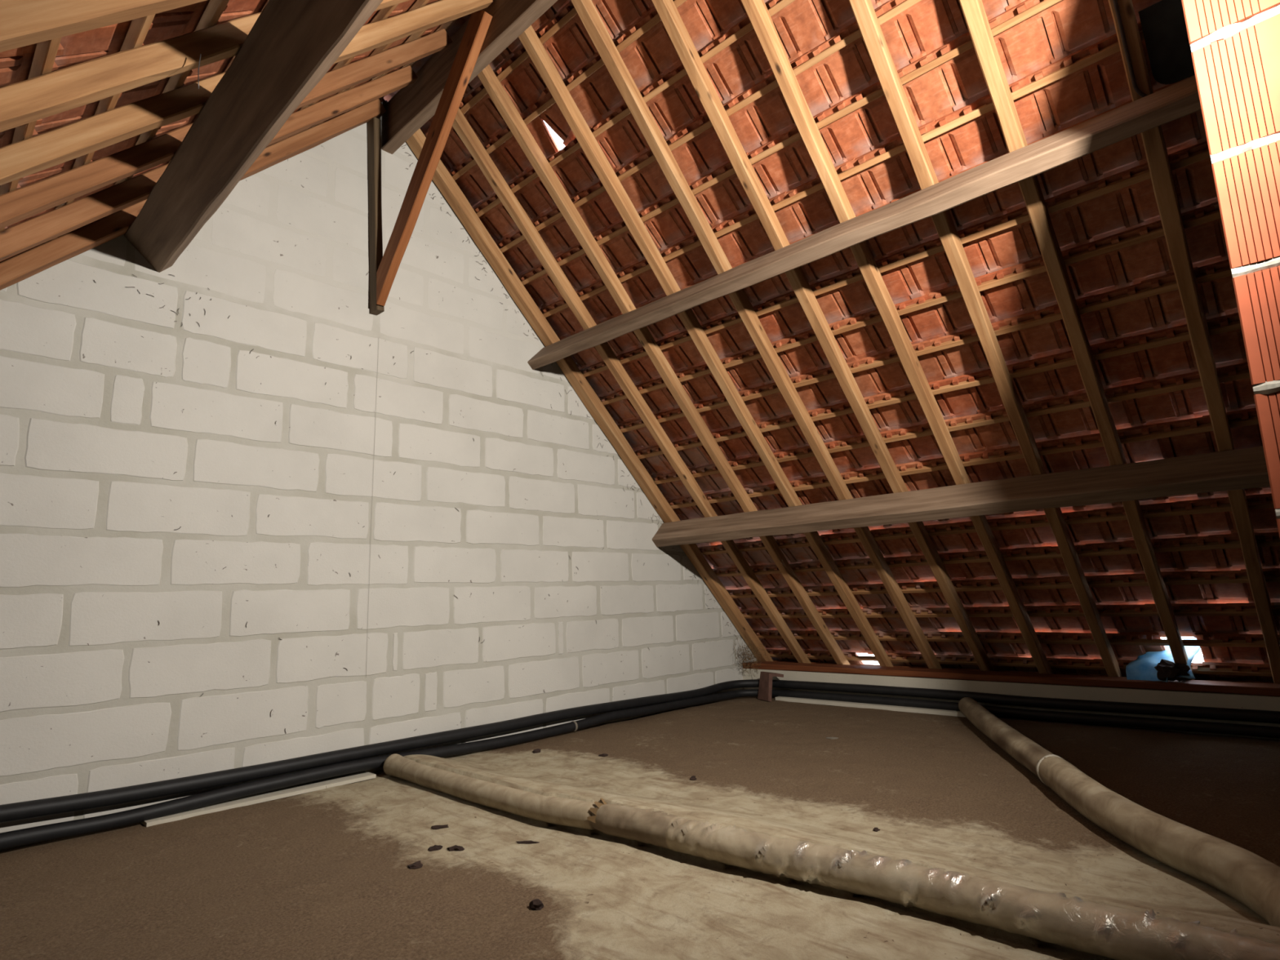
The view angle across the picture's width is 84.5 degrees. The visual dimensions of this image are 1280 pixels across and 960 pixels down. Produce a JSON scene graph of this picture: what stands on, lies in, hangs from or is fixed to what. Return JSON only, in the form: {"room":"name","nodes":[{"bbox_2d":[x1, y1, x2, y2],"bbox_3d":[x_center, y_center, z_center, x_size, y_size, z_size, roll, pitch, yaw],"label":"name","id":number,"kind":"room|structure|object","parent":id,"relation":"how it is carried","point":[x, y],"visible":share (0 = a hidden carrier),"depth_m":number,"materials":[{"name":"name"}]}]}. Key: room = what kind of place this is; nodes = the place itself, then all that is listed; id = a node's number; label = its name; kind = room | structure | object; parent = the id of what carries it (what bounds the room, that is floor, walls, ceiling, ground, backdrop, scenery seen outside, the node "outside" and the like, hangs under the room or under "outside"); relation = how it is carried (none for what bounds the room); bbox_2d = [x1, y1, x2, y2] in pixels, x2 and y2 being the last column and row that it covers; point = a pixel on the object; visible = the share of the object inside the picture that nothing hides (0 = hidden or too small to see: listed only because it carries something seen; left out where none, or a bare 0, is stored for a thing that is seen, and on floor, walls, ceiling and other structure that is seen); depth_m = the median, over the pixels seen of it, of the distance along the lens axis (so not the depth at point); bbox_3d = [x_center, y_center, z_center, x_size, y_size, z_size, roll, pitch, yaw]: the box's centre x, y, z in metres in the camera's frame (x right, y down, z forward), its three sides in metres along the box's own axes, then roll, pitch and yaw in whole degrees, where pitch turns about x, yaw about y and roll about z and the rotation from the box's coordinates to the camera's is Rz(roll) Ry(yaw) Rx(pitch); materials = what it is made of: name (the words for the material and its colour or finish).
{"room":"attic","nodes":[
{"label":"attic","id":0,"kind":"room"},
{"bbox_2d":[0,0,458,243],"bbox_3d":[-0.381,-0.926,0.322,5.900,3.224,3.222,-11,-13,43],"label":"roof tiles","id":1,"kind":"structure","parent":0,"point":[33,60],"depth_m":1.81,"materials":[{"name":"ceramic"}]},
{"bbox_2d":[0,100,758,850],"bbox_3d":[-1.250,-0.288,3.483,0.200,3.338,6.417,-11,-13,43],"label":"wall","id":2,"kind":"structure","parent":0,"point":[124,426],"depth_m":3.05,"materials":[{"name":"white paint"}]},
{"bbox_2d":[0,97,386,262],"bbox_3d":[-2.377,-0.508,2.257,0.103,3.263,3.212,-11,-13,43],"label":"board","id":3,"kind":"object","parent":2,"relation":"attached to","point":[383,100],"visible":0.02,"depth_m":2.58,"materials":[{"name":"brown wood"}]},
{"bbox_2d":[124,0,382,272],"bbox_3d":[0.038,-1.268,0.920,5.642,0.163,0.164,-11,-13,43],"label":"purlin","id":4,"kind":"object","parent":2,"relation":"attached to","point":[291,45],"visible":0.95,"depth_m":1.96,"materials":[{"name":"brown wood"}]},
{"bbox_2d":[0,0,206,52],"bbox_3d":[-1.098,-0.828,1.264,0.055,2.861,2.813,-11,-13,43],"label":"rafter","id":5,"kind":"object","parent":4,"relation":"on","point":[23,23],"visible":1,"depth_m":1.29,"materials":[{"name":"brown wood"}]},
{"bbox_2d":[0,98,386,290],"bbox_3d":[-2.217,-0.616,2.312,0.073,2.862,2.814,-11,-13,43],"label":"rafter","id":6,"kind":"object","parent":4,"relation":"on","point":[17,268],"visible":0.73,"depth_m":2.63,"materials":[{"name":"orange wood"}]},
{"bbox_2d":[0,0,408,132],"bbox_3d":[-1.328,-0.785,1.478,0.054,2.861,2.814,-11,-13,43],"label":"rafter","id":7,"kind":"object","parent":4,"relation":"on","point":[34,99],"visible":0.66,"depth_m":1.62,"materials":[{"name":"brown wood"}]},
{"bbox_2d":[197,53,201,88],"bbox_3d":[-1.064,-0.988,1.700,0.012,0.100,0.005,-11,-13,43],"label":"wire","id":8,"kind":"object","parent":7,"relation":"hanging from","point":[200,54],"visible":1,"depth_m":1.70,"materials":[{"name":"metal"}]},
{"bbox_2d":[0,65,417,261],"bbox_3d":[-1.990,-0.659,2.097,0.055,2.860,2.814,-11,-13,43],"label":"rafter","id":9,"kind":"object","parent":4,"relation":"on","point":[26,235],"visible":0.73,"depth_m":2.39,"materials":[{"name":"orange wood"}]},
{"bbox_2d":[0,28,452,229],"bbox_3d":[-1.768,-0.701,1.891,0.055,2.861,2.812,-11,-13,42],"label":"rafter","id":10,"kind":"object","parent":4,"relation":"on","point":[18,205],"visible":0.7,"depth_m":2.17,"materials":[{"name":"orange wood"}]},
{"bbox_2d":[0,0,493,185],"bbox_3d":[-1.545,-0.743,1.682,0.052,2.861,2.814,-11,-13,43],"label":"rafter","id":11,"kind":"object","parent":4,"relation":"on","point":[18,160],"visible":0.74,"depth_m":1.92,"materials":[{"name":"brown wood"}]},
{"bbox_2d":[140,770,376,826],"bbox_3d":[-1.447,1.230,2.744,0.105,0.014,0.820,-11,-13,43],"label":"baseboard","id":12,"kind":"structure","parent":2,"relation":"attached to","point":[316,785],"depth_m":2.72,"materials":[{"name":"white paint"}]},
{"bbox_2d":[365,346,378,677],"bbox_3d":[-1.239,0.095,3.264,0.001,1.590,0.014,-11,-13,43],"label":"string","id":13,"kind":"object","parent":2,"relation":"hanging from","point":[378,347],"visible":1,"depth_m":3.25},
{"bbox_2d":[367,116,384,315],"bbox_3d":[-1.293,-1.294,3.442,0.074,0.992,0.083,-10,-13,41],"label":"post","id":14,"kind":"object","parent":2,"relation":"attached to","point":[374,125],"visible":0.91,"depth_m":3.43,"materials":[{"name":"brown wood"}]},
{"bbox_2d":[381,0,557,154],"bbox_3d":[0.672,-2.157,1.764,5.622,0.243,0.067,-11,-13,43],"label":"ridge beam","id":15,"kind":"structure","parent":2,"relation":"attached to","point":[416,103],"depth_m":3.19,"materials":[{"name":"brown wood"}]},
{"bbox_2d":[376,9,493,306],"bbox_3d":[-0.930,-1.413,3.134,0.898,1.063,0.043,-11,-13,43],"label":"brace","id":16,"kind":"object","parent":15,"relation":"attached to","point":[474,35],"visible":0.98,"depth_m":3.11,"materials":[{"name":"orange wood"}]},
{"bbox_2d":[527,75,1201,369],"bbox_3d":[1.356,-1.078,2.289,5.642,0.168,0.169,-11,-13,43],"label":"purlin","id":17,"kind":"object","parent":2,"relation":"attached to","point":[1181,99],"visible":0.92,"depth_m":2.54,"materials":[{"name":"brown wood"}]},
{"bbox_2d":[652,445,1270,546],"bbox_3d":[2.089,-0.006,2.856,5.642,0.168,0.170,-11,-13,43],"label":"purlin","id":18,"kind":"object","parent":2,"relation":"attached to","point":[1246,468],"visible":0.96,"depth_m":3.21,"materials":[{"name":"brown wood"}]},
{"bbox_2d":[0,696,1279,959],"bbox_3d":[0.775,0.857,1.202,5.540,0.108,5.760,-11,-13,43],"label":"floor","id":19,"kind":"structure","parent":0,"point":[325,873],"depth_m":2.01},
{"bbox_2d":[407,860,422,869],"bbox_3d":[-0.628,1.077,1.966,0.044,0.014,0.040,5,-12,-34],"label":"debris","id":20,"kind":"object","parent":19,"relation":"on","point":[417,864],"visible":1,"depth_m":1.96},
{"bbox_2d":[427,844,442,851],"bbox_3d":[-0.615,1.099,2.102,0.044,0.017,0.039,-3,-10,5],"label":"debris","id":21,"kind":"object","parent":19,"relation":"on","point":[436,847],"visible":1,"depth_m":2.10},
{"bbox_2d":[431,824,448,829],"bbox_3d":[-0.654,1.135,2.300,0.057,0.013,0.029,0,-10,-11],"label":"debris","id":22,"kind":"object","parent":19,"relation":"on","point":[434,827],"visible":1,"depth_m":2.30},
{"bbox_2d":[446,844,464,851],"bbox_3d":[-0.547,1.095,2.090,0.048,0.020,0.036,2,-10,-24],"label":"debris","id":23,"kind":"object","parent":19,"relation":"on","point":[457,848],"visible":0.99,"depth_m":2.08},
{"bbox_2d":[516,840,539,844],"bbox_3d":[-0.342,1.097,2.133,0.074,0.011,0.017,-3,-10,7],"label":"debris","id":24,"kind":"object","parent":19,"relation":"on","point":[517,842],"visible":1,"depth_m":2.13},
{"bbox_2d":[528,898,543,910],"bbox_3d":[-0.246,1.015,1.679,0.034,0.028,0.039,2,-10,-20],"label":"debris","id":25,"kind":"object","parent":19,"relation":"on","point":[536,904],"visible":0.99,"depth_m":1.67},
{"bbox_2d":[532,748,540,753],"bbox_3d":[-0.499,1.311,3.403,0.041,0.022,0.053,0,-10,-10],"label":"debris","id":26,"kind":"object","parent":19,"relation":"on","point":[538,750],"visible":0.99,"depth_m":3.39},
{"bbox_2d":[598,753,608,756],"bbox_3d":[-0.171,1.284,3.282,0.046,0.018,0.028,-1,-10,-6],"label":"debris","id":27,"kind":"object","parent":19,"relation":"on","point":[602,754],"visible":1,"depth_m":3.27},
{"bbox_2d":[0,688,1279,849],"bbox_3d":[0.701,1.176,3.075,7.767,0.081,3.788,-1,-9,-3],"label":"insulated pipe","id":28,"kind":"object","parent":19,"relation":"on","point":[14,838],"visible":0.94,"depth_m":3.26,"materials":[{"name":"black plastic"}]},
{"bbox_2d":[0,679,1279,822],"bbox_3d":[0.699,1.098,3.103,7.797,0.144,3.792,-1,-9,-3],"label":"insulated pipe","id":29,"kind":"object","parent":28,"relation":"on","point":[68,803],"visible":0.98,"depth_m":3.28,"materials":[{"name":"black plastic"}]},
{"bbox_2d":[689,775,696,780],"bbox_3d":[0.211,1.185,2.794,0.029,0.017,0.035,-3,-10,6],"label":"debris","id":30,"kind":"object","parent":19,"relation":"on","point":[693,777],"visible":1,"depth_m":2.79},
{"bbox_2d":[757,671,783,701],"bbox_3d":[0.898,1.412,4.829,0.139,0.187,0.150,1,-10,-18],"label":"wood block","id":31,"kind":"object","parent":19,"relation":"on","point":[765,689],"visible":1,"depth_m":4.79,"materials":[{"name":"brown wood"}]},
{"bbox_2d":[383,753,1279,959],"bbox_3d":[0.274,0.977,1.872,3.614,0.109,0.167,-10,-13,41],"label":"duct","id":32,"kind":"object","parent":19,"relation":"on","point":[1116,933],"visible":0.99,"depth_m":1.60,"materials":[{"name":"plastic"}]},
{"bbox_2d":[826,737,838,738],"bbox_3d":[0.954,1.281,3.496,0.060,0.010,0.042,-8,-11,33],"label":"debris","id":33,"kind":"object","parent":19,"relation":"on","point":[826,737],"visible":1,"depth_m":3.49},
{"bbox_2d":[958,697,1279,927],"bbox_3d":[1.549,1.009,2.330,0.614,0.111,3.335,-2,-9,1],"label":"duct","id":34,"kind":"object","parent":19,"relation":"on","point":[1238,873],"visible":1,"depth_m":1.82,"materials":[{"name":"beige plastic"}]},
{"bbox_2d":[1181,0,1279,537],"bbox_3d":[1.623,-0.353,1.492,0.516,2.519,0.369,-11,-13,43],"label":"brick chimney","id":35,"kind":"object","parent":19,"relation":"on","point":[1234,45],"depth_m":1.56,"materials":[{"name":"orange brick"}]},
{"bbox_2d":[419,0,1279,681],"bbox_3d":[1.893,-0.631,2.678,5.901,3.180,3.270,-11,-13,43],"label":"roof tiles","id":36,"kind":"structure","parent":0,"point":[1062,62],"depth_m":3.12,"materials":[{"name":"ceramic"}]},
{"bbox_2d":[383,13,471,101],"bbox_3d":[0.607,-2.301,1.832,5.970,0.160,0.400,-11,-13,43],"label":"ridge capping","id":37,"kind":"object","parent":36,"relation":"on","point":[460,21],"visible":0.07,"depth_m":3.40,"materials":[{"name":"ceramic"}]},
{"bbox_2d":[742,668,1279,739],"bbox_3d":[2.958,1.142,3.470,5.532,0.236,0.620,-11,-13,43],"label":"wall","id":38,"kind":"structure","parent":0,"point":[1228,700],"depth_m":3.73,"materials":[{"name":"white paint"}]},
{"bbox_2d":[775,696,997,717],"bbox_3d":[1.460,1.399,4.364,1.380,0.022,0.117,-11,-13,43],"label":"baseboard","id":39,"kind":"structure","parent":38,"relation":"attached to","point":[901,708],"depth_m":4.32,"materials":[{"name":"white paint"}]},
{"bbox_2d":[742,661,1279,697],"bbox_3d":[2.812,0.985,3.338,5.522,0.041,0.196,-11,-13,43],"label":"wall plate","id":40,"kind":"object","parent":38,"relation":"on","point":[1196,686],"visible":0.97,"depth_m":3.85,"materials":[{"name":"brown wood"}]},
{"bbox_2d":[405,128,773,661],"bbox_3d":[-0.097,-0.186,4.484,0.083,3.101,3.134,-11,-13,43],"label":"rafter","id":41,"kind":"object","parent":40,"relation":"on","point":[442,179],"visible":0.88,"depth_m":4.25,"materials":[{"name":"brown wood"}]},
{"bbox_2d":[452,108,811,663],"bbox_3d":[0.142,-0.232,4.260,0.055,3.102,3.135,-11,-13,43],"label":"rafter","id":42,"kind":"object","parent":40,"relation":"on","point":[460,125],"visible":0.86,"depth_m":4.01,"materials":[{"name":"brown wood"}]},
{"bbox_2d":[477,64,850,665],"bbox_3d":[0.363,-0.274,4.054,0.054,3.101,3.136,-11,-13,43],"label":"rafter","id":43,"kind":"object","parent":40,"relation":"on","point":[497,93],"visible":0.88,"depth_m":3.76,"materials":[{"name":"brown wood"}]},
{"bbox_2d":[518,25,893,666],"bbox_3d":[0.588,-0.316,3.844,0.054,3.101,3.136,-11,-13,43],"label":"rafter","id":44,"kind":"object","parent":40,"relation":"on","point":[533,46],"visible":0.86,"depth_m":3.54,"materials":[{"name":"brown wood"}]},
{"bbox_2d":[733,628,767,675],"bbox_3d":[0.803,1.237,5.048,0.259,0.341,0.321,-6,-10,22],"label":"cobweb","id":45,"kind":"object","parent":40,"relation":"on","point":[747,646],"visible":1,"depth_m":5.04},
{"bbox_2d":[570,0,942,669],"bbox_3d":[0.817,-0.361,3.629,0.053,3.100,3.134,-11,-13,43],"label":"rafter","id":46,"kind":"object","parent":40,"relation":"on","point":[589,16],"visible":0.92,"depth_m":3.34,"materials":[{"name":"brown wood"}]},
{"bbox_2d":[651,0,994,671],"bbox_3d":[1.042,-0.402,3.418,0.054,3.101,3.135,-11,-13,43],"label":"rafter","id":47,"kind":"object","parent":40,"relation":"on","point":[667,11],"visible":0.86,"depth_m":3.17,"materials":[{"name":"brown wood"}]},
{"bbox_2d":[740,0,1053,674],"bbox_3d":[1.268,-0.446,3.205,0.055,3.102,3.135,-11,-13,43],"label":"rafter","id":48,"kind":"object","parent":40,"relation":"on","point":[758,15],"visible":0.86,"depth_m":3.01,"materials":[{"name":"brown wood"}]},
{"bbox_2d":[848,0,1122,676],"bbox_3d":[1.511,-0.491,2.978,0.054,3.099,3.134,-11,-13,43],"label":"rafter","id":49,"kind":"object","parent":40,"relation":"on","point":[864,11],"visible":0.87,"depth_m":2.83,"materials":[{"name":"brown wood"}]},
{"bbox_2d":[959,0,1194,679],"bbox_3d":[1.733,-0.534,2.772,0.054,3.101,3.136,-11,-13,43],"label":"rafter","id":50,"kind":"object","parent":40,"relation":"on","point":[974,12],"visible":0.82,"depth_m":2.66,"materials":[{"name":"brown wood"}]},
{"bbox_2d":[1125,636,1200,682],"bbox_3d":[2.659,0.952,3.572,0.310,0.303,0.268,-11,-13,43],"label":"plastic film","id":51,"kind":"object","parent":40,"relation":"on","point":[1143,668],"visible":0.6,"depth_m":3.58,"materials":[{"name":"blue plastic"}]},
{"bbox_2d":[1154,658,1190,681],"bbox_3d":[2.628,0.940,3.476,0.150,0.106,0.123,-11,-13,43],"label":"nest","id":52,"kind":"object","parent":40,"relation":"on","point":[1171,670],"visible":0.96,"depth_m":3.45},
{"bbox_2d":[1107,0,1279,684],"bbox_3d":[1.993,-0.583,2.528,0.055,3.102,3.134,-11,-13,43],"label":"rafter","id":53,"kind":"object","parent":40,"relation":"on","point":[1156,152],"visible":0.91,"depth_m":2.49,"materials":[{"name":"brown wood"}]},
{"bbox_2d":[1112,0,1193,97],"bbox_3d":[1.359,-1.511,2.031,0.697,0.632,0.131,5,-12,-35],"label":"cable","id":54,"kind":"object","parent":53,"relation":"attached to","point":[1137,90],"visible":0.66,"depth_m":2.12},
{"bbox_2d":[1137,0,1195,84],"bbox_3d":[1.587,-1.314,2.115,0.103,0.171,0.173,-11,-13,43],"label":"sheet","id":55,"kind":"object","parent":54,"relation":"attached to","point":[1163,24],"visible":0.9,"depth_m":2.11,"materials":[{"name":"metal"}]},
{"bbox_2d":[773,660,1273,683],"bbox_3d":[2.929,1.050,3.524,5.622,0.098,0.020,-11,-13,43],"label":"board","id":56,"kind":"object","parent":38,"relation":"on","point":[917,667],"visible":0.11,"depth_m":4.13,"materials":[{"name":"brown wood"}]}
]}

